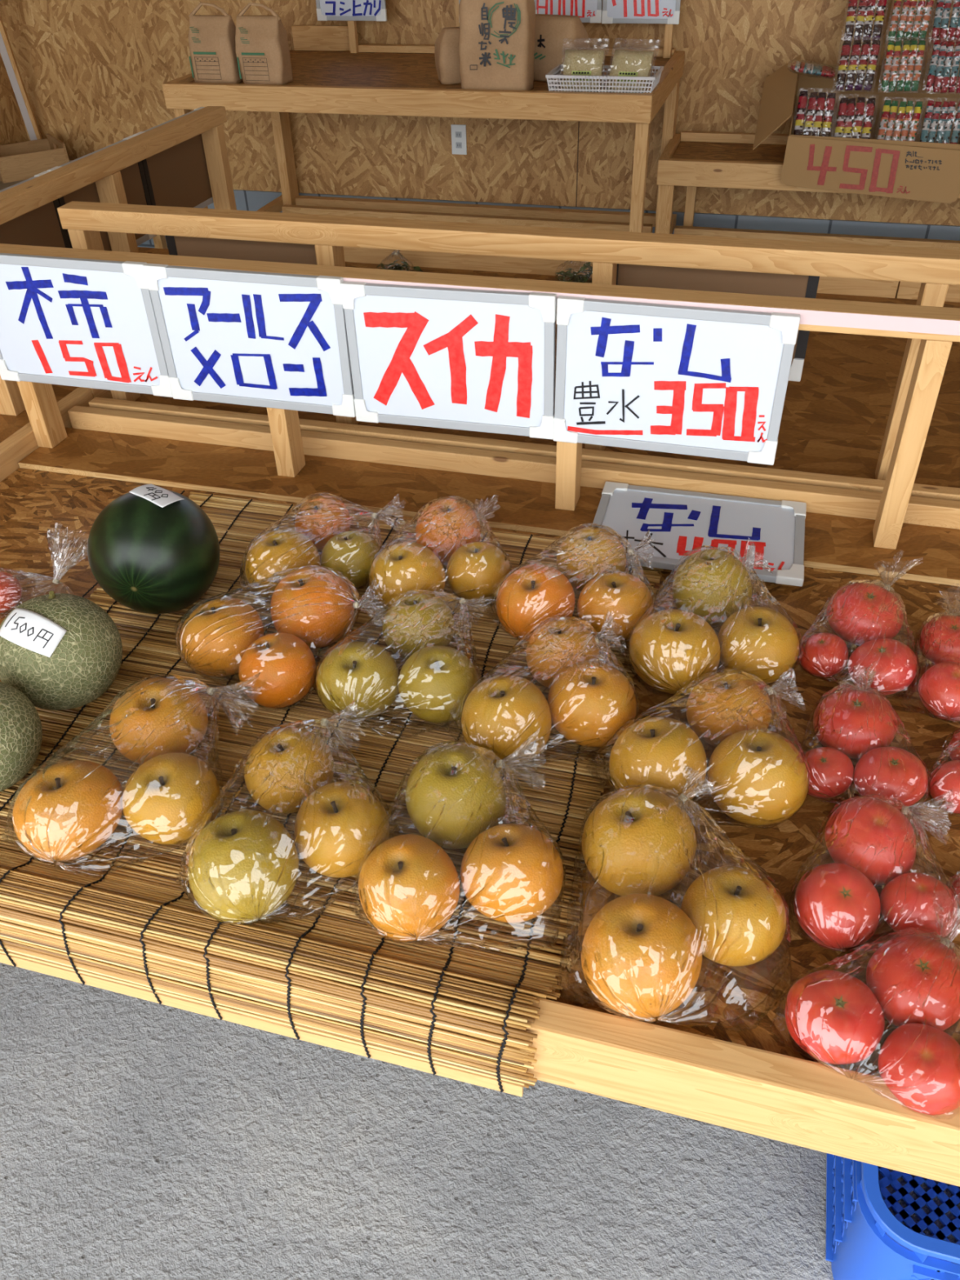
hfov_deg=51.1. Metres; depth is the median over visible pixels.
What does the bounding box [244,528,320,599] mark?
pear
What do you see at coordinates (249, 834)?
pear
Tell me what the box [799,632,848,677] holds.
tomato
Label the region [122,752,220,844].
pear
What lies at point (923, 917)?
tomato
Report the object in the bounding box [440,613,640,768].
plastic bag
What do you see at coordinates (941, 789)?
tomato
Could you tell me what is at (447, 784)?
pear
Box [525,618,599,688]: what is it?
pear
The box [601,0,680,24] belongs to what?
sign
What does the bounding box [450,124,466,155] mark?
power outlet
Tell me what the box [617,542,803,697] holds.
plastic bag
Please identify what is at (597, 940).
pear
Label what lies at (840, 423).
wooden railing
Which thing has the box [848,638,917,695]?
tomato
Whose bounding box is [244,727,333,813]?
pear
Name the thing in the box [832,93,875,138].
pack
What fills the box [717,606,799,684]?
pear
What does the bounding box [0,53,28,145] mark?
wall
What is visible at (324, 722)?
plastic bag
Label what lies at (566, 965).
plastic bag
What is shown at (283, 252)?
sign
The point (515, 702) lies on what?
pear
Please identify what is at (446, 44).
bag
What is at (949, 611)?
plastic bag
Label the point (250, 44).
print
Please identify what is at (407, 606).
pear
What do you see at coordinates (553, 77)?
plastic basket
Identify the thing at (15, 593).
tomato
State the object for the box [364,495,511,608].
plastic bag
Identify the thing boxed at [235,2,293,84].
bag
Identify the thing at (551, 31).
bag
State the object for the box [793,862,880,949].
tomato
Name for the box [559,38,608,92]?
pack
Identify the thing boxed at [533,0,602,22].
sign
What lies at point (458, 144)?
socket
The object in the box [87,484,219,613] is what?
watermelon
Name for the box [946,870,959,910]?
plastic bag
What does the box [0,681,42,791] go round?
melon
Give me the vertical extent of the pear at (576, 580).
0.104 m
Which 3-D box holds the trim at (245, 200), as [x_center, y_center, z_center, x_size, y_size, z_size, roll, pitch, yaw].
[1.534,-1.675,4.544,8.120,0.464,0.112,9,39,13]
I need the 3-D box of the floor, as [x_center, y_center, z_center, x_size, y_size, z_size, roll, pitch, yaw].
[-0.500,2.669,-0.388,16.000,0.200,13.950,9,39,13]
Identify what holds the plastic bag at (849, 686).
on the display table at (72, 459)
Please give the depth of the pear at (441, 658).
1.41 m
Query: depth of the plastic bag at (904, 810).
1.19 m
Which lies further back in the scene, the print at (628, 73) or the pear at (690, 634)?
the print at (628, 73)
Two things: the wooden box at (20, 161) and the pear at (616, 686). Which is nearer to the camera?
the pear at (616, 686)
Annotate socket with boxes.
[455,131,461,137]
[455,142,462,148]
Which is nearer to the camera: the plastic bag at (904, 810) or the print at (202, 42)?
the plastic bag at (904, 810)
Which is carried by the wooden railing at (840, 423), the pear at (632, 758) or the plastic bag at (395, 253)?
the plastic bag at (395, 253)
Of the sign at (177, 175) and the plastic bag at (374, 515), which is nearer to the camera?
the plastic bag at (374, 515)
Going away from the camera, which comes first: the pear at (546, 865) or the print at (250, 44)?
the pear at (546, 865)
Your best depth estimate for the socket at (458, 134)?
4.56 m
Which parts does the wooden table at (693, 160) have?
leg, leg, shelf, foot rail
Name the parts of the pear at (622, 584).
stem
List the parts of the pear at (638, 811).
stem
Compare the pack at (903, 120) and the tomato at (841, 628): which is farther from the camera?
the pack at (903, 120)
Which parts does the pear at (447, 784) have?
stem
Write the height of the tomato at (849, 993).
0.074 m
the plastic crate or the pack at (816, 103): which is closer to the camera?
the plastic crate
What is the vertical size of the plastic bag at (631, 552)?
0.116 m
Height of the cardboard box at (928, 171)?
0.416 m
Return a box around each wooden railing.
[0,106,236,443]
[57,200,959,501]
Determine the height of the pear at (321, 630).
0.122 m
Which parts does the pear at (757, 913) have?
stem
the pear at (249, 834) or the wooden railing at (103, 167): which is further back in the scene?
the wooden railing at (103, 167)
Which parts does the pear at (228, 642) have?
stem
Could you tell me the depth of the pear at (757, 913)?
1.09 m
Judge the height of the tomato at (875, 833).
0.088 m
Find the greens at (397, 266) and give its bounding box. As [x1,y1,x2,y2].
[376,258,422,271]
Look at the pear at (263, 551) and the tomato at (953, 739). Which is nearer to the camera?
the tomato at (953, 739)
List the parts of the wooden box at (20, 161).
panel, panel, panel, panel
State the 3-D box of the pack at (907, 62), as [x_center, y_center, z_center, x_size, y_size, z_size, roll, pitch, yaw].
[1.555,-2.110,3.684,0.151,0.170,0.079,7,39,11]
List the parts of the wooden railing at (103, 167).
post, rail, post, post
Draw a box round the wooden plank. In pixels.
[0,14,42,140]
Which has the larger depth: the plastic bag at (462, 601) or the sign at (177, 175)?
the sign at (177, 175)
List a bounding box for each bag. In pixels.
[0,524,88,618]
[1,672,262,878]
[174,564,383,711]
[175,699,395,924]
[188,2,243,84]
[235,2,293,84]
[239,492,404,601]
[311,589,497,739]
[349,729,565,951]
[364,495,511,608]
[378,249,413,271]
[434,26,461,84]
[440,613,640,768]
[458,0,535,90]
[484,523,654,644]
[533,13,590,81]
[554,260,592,283]
[556,764,791,1031]
[586,664,810,828]
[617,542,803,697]
[769,891,959,1119]
[788,793,959,951]
[796,553,920,699]
[798,663,931,812]
[900,582,959,722]
[927,728,959,817]
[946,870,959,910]
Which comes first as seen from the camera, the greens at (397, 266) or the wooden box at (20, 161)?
the greens at (397, 266)
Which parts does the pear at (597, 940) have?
stem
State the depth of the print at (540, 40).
3.63 m
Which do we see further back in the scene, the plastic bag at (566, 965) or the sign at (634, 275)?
the sign at (634, 275)
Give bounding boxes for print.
[188,26,216,77]
[194,57,221,79]
[236,26,264,79]
[242,57,269,80]
[470,3,516,70]
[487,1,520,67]
[533,52,545,60]
[537,34,545,48]
[573,71,589,79]
[619,72,635,80]
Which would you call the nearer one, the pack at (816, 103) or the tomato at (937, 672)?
the tomato at (937, 672)
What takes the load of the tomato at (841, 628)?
in the plastic bag at (881, 570)
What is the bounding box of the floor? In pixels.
[0,962,959,1279]
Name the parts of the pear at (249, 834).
stem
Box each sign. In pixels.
[0,171,71,248]
[0,253,173,397]
[46,135,156,250]
[132,106,213,208]
[143,263,355,417]
[165,235,316,264]
[315,0,386,21]
[340,280,556,439]
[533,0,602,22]
[552,295,800,465]
[591,481,806,586]
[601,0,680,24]
[616,263,819,381]
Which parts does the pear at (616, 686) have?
stem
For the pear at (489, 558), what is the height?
0.093 m
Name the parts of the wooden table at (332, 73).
leg, foot rail, leg, sign post, shelf, sign post, foot rail, foot rail, leg, leg, sign post, foot rail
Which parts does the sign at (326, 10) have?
panel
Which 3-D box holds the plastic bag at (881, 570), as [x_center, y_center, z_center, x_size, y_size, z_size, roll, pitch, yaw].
[0.619,-0.030,1.547,0.180,0.109,0.278,24,45,29]
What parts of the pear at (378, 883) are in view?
stem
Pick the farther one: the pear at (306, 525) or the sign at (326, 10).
the sign at (326, 10)
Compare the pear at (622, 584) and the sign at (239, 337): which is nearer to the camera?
the pear at (622, 584)
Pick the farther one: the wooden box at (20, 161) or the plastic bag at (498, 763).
the wooden box at (20, 161)
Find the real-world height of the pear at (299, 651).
0.105 m
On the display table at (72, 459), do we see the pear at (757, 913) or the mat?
the mat
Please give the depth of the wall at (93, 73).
4.57 m
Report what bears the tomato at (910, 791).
in the plastic bag at (849, 686)
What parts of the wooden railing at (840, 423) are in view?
post, post, rail, post, post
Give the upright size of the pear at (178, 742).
0.111 m
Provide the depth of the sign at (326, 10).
4.25 m
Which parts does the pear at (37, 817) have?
stem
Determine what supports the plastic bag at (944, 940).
on the display table at (72, 459)
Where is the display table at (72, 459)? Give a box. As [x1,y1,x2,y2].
[0,243,959,1186]
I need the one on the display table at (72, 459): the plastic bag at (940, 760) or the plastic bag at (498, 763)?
the plastic bag at (940, 760)
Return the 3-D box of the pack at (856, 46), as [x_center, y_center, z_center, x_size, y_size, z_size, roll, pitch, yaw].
[1.400,-2.134,3.720,0.150,0.170,0.079,9,39,14]
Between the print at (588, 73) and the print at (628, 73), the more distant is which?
the print at (588, 73)
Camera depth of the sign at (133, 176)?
2.69 m
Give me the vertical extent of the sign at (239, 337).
0.259 m
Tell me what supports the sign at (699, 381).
attached to the display table at (72, 459)
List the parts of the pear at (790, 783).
stem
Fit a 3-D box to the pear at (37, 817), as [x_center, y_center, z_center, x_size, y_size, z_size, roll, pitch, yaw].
[-0.517,0.214,1.264,0.128,0.110,0.133,28,47,33]
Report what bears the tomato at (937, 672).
in the plastic bag at (949, 611)
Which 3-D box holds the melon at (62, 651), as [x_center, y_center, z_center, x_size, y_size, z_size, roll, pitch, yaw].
[-0.619,0.016,1.476,0.176,0.174,0.175,3,38,7]
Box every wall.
[0,0,959,226]
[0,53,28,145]
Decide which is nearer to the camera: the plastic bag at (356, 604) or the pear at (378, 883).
the pear at (378, 883)
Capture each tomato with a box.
[0,571,22,613]
[785,969,884,1064]
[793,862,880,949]
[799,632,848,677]
[802,746,853,798]
[813,688,897,758]
[824,796,916,884]
[826,582,903,645]
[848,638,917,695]
[853,746,928,808]
[866,934,959,1031]
[877,1022,959,1115]
[879,872,957,940]
[918,661,959,720]
[919,615,959,664]
[927,760,959,813]
[948,732,959,760]
[950,876,959,909]
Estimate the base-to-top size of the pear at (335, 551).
0.092 m
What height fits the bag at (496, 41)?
0.360 m
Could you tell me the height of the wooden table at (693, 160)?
0.806 m
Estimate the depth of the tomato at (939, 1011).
1.04 m
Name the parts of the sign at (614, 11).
panel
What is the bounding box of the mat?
[0,489,663,1097]
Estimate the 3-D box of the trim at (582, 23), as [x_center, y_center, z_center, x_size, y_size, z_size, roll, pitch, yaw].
[0.414,-2.935,3.885,0.004,2.386,0.002,9,39,13]
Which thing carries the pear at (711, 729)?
in the plastic bag at (699, 688)
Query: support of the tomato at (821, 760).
in the plastic bag at (849, 686)
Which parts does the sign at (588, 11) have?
panel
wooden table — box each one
[161,0,684,234]
[655,130,959,249]
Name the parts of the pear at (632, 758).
stem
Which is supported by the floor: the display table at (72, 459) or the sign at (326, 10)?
the display table at (72, 459)
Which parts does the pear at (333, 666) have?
stem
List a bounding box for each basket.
[545,64,663,93]
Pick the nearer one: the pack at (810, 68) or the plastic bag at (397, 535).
the plastic bag at (397, 535)
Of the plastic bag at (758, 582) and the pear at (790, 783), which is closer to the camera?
the pear at (790, 783)
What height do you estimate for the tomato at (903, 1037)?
0.072 m
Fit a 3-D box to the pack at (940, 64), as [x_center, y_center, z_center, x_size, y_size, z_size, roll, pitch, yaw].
[1.704,-2.088,3.649,0.150,0.170,0.078,8,39,12]
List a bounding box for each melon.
[0,591,122,710]
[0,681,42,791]
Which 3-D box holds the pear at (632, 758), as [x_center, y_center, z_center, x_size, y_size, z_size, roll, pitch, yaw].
[0.233,0.162,1.312,0.126,0.118,0.131,25,45,30]
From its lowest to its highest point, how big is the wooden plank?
0.917 m
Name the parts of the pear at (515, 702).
stem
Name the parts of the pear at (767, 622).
stem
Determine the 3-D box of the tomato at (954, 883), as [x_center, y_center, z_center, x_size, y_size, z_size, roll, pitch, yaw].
[0.581,0.301,1.182,0.050,0.042,0.053,23,44,28]
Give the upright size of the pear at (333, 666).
0.108 m
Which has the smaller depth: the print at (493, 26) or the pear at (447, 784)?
the pear at (447, 784)
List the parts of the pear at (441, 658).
stem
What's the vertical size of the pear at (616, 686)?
0.113 m
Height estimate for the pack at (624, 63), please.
0.158 m
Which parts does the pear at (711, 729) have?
stem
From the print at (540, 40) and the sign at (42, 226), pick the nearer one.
the sign at (42, 226)
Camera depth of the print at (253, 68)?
3.77 m
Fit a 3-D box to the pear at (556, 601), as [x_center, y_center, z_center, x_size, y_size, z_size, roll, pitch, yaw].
[0.088,-0.059,1.587,0.123,0.115,0.128,25,46,30]
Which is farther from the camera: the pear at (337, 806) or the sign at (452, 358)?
the sign at (452, 358)
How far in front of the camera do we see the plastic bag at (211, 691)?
1.30 m
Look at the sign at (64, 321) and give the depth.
1.94 m
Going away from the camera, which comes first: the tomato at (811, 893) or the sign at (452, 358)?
the tomato at (811, 893)
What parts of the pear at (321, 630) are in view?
stem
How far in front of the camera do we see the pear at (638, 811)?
1.16 m
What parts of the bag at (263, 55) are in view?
twisted handle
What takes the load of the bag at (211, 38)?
on the wooden table at (332, 73)
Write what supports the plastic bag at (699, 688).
on the display table at (72, 459)
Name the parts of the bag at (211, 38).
twisted handle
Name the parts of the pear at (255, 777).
stem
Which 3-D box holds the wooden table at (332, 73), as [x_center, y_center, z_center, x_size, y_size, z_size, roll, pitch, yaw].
[-0.181,-2.022,4.134,1.920,1.600,0.960,9,39,13]
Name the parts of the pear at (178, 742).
stem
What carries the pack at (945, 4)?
in the cardboard box at (928, 171)
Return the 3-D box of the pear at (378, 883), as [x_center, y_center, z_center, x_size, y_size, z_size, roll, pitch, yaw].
[-0.082,0.284,1.159,0.118,0.111,0.118,30,48,34]
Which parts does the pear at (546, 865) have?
stem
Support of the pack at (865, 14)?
in the cardboard box at (928, 171)
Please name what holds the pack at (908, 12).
in the cardboard box at (928, 171)
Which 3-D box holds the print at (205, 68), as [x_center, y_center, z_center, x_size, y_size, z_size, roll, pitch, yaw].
[-1.034,-2.172,3.811,0.099,0.075,0.001,9,39,13]
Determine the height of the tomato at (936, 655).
0.072 m
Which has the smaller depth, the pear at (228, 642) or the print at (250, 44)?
the pear at (228, 642)
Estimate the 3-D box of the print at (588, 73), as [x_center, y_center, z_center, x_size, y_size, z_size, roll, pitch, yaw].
[0.350,-1.966,3.494,0.058,0.027,0.001,7,1,11]
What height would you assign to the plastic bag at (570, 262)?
0.147 m
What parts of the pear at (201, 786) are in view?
stem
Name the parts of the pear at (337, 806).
stem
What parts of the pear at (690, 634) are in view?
stem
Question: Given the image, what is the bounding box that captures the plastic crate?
[825,1153,959,1279]
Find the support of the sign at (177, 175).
attached to the wooden railing at (103, 167)
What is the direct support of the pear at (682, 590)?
in the plastic bag at (758, 582)
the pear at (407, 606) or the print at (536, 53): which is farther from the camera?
the print at (536, 53)
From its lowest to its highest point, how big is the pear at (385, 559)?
0.116 m
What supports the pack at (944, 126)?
in the cardboard box at (928, 171)
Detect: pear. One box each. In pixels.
[12,760,123,861]
[109,677,208,764]
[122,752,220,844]
[179,597,263,676]
[187,809,298,922]
[238,632,316,707]
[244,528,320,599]
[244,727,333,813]
[270,566,354,648]
[293,782,389,877]
[294,495,350,550]
[315,641,399,720]
[320,530,381,588]
[358,834,459,941]
[368,541,445,608]
[382,593,454,659]
[397,645,479,723]
[404,744,506,848]
[415,498,480,564]
[445,542,510,600]
[460,823,563,923]
[461,675,551,766]
[496,564,574,641]
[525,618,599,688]
[547,661,636,746]
[556,527,626,591]
[577,571,653,641]
[581,893,702,1017]
[582,788,696,896]
[608,716,706,804]
[628,608,720,693]
[671,549,751,626]
[680,866,786,966]
[685,672,771,746]
[706,728,808,825]
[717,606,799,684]
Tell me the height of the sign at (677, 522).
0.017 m
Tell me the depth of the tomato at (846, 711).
1.35 m
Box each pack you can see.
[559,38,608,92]
[604,38,661,93]
[786,59,836,79]
[791,87,839,136]
[832,36,881,91]
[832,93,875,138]
[841,0,887,42]
[876,97,924,141]
[878,37,925,93]
[884,0,933,44]
[916,97,959,143]
[922,37,959,93]
[928,0,959,44]
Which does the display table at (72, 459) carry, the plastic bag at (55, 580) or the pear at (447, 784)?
the plastic bag at (55, 580)
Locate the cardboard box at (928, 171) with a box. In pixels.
[752,54,959,204]
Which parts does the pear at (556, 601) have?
stem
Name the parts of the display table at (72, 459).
post, post, rail, raised panel, post, post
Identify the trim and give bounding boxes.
[137,189,959,248]
[575,22,582,206]
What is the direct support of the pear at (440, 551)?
in the plastic bag at (397, 535)
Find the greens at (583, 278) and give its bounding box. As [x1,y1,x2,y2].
[554,262,592,283]
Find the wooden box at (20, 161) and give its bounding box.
[0,133,69,183]

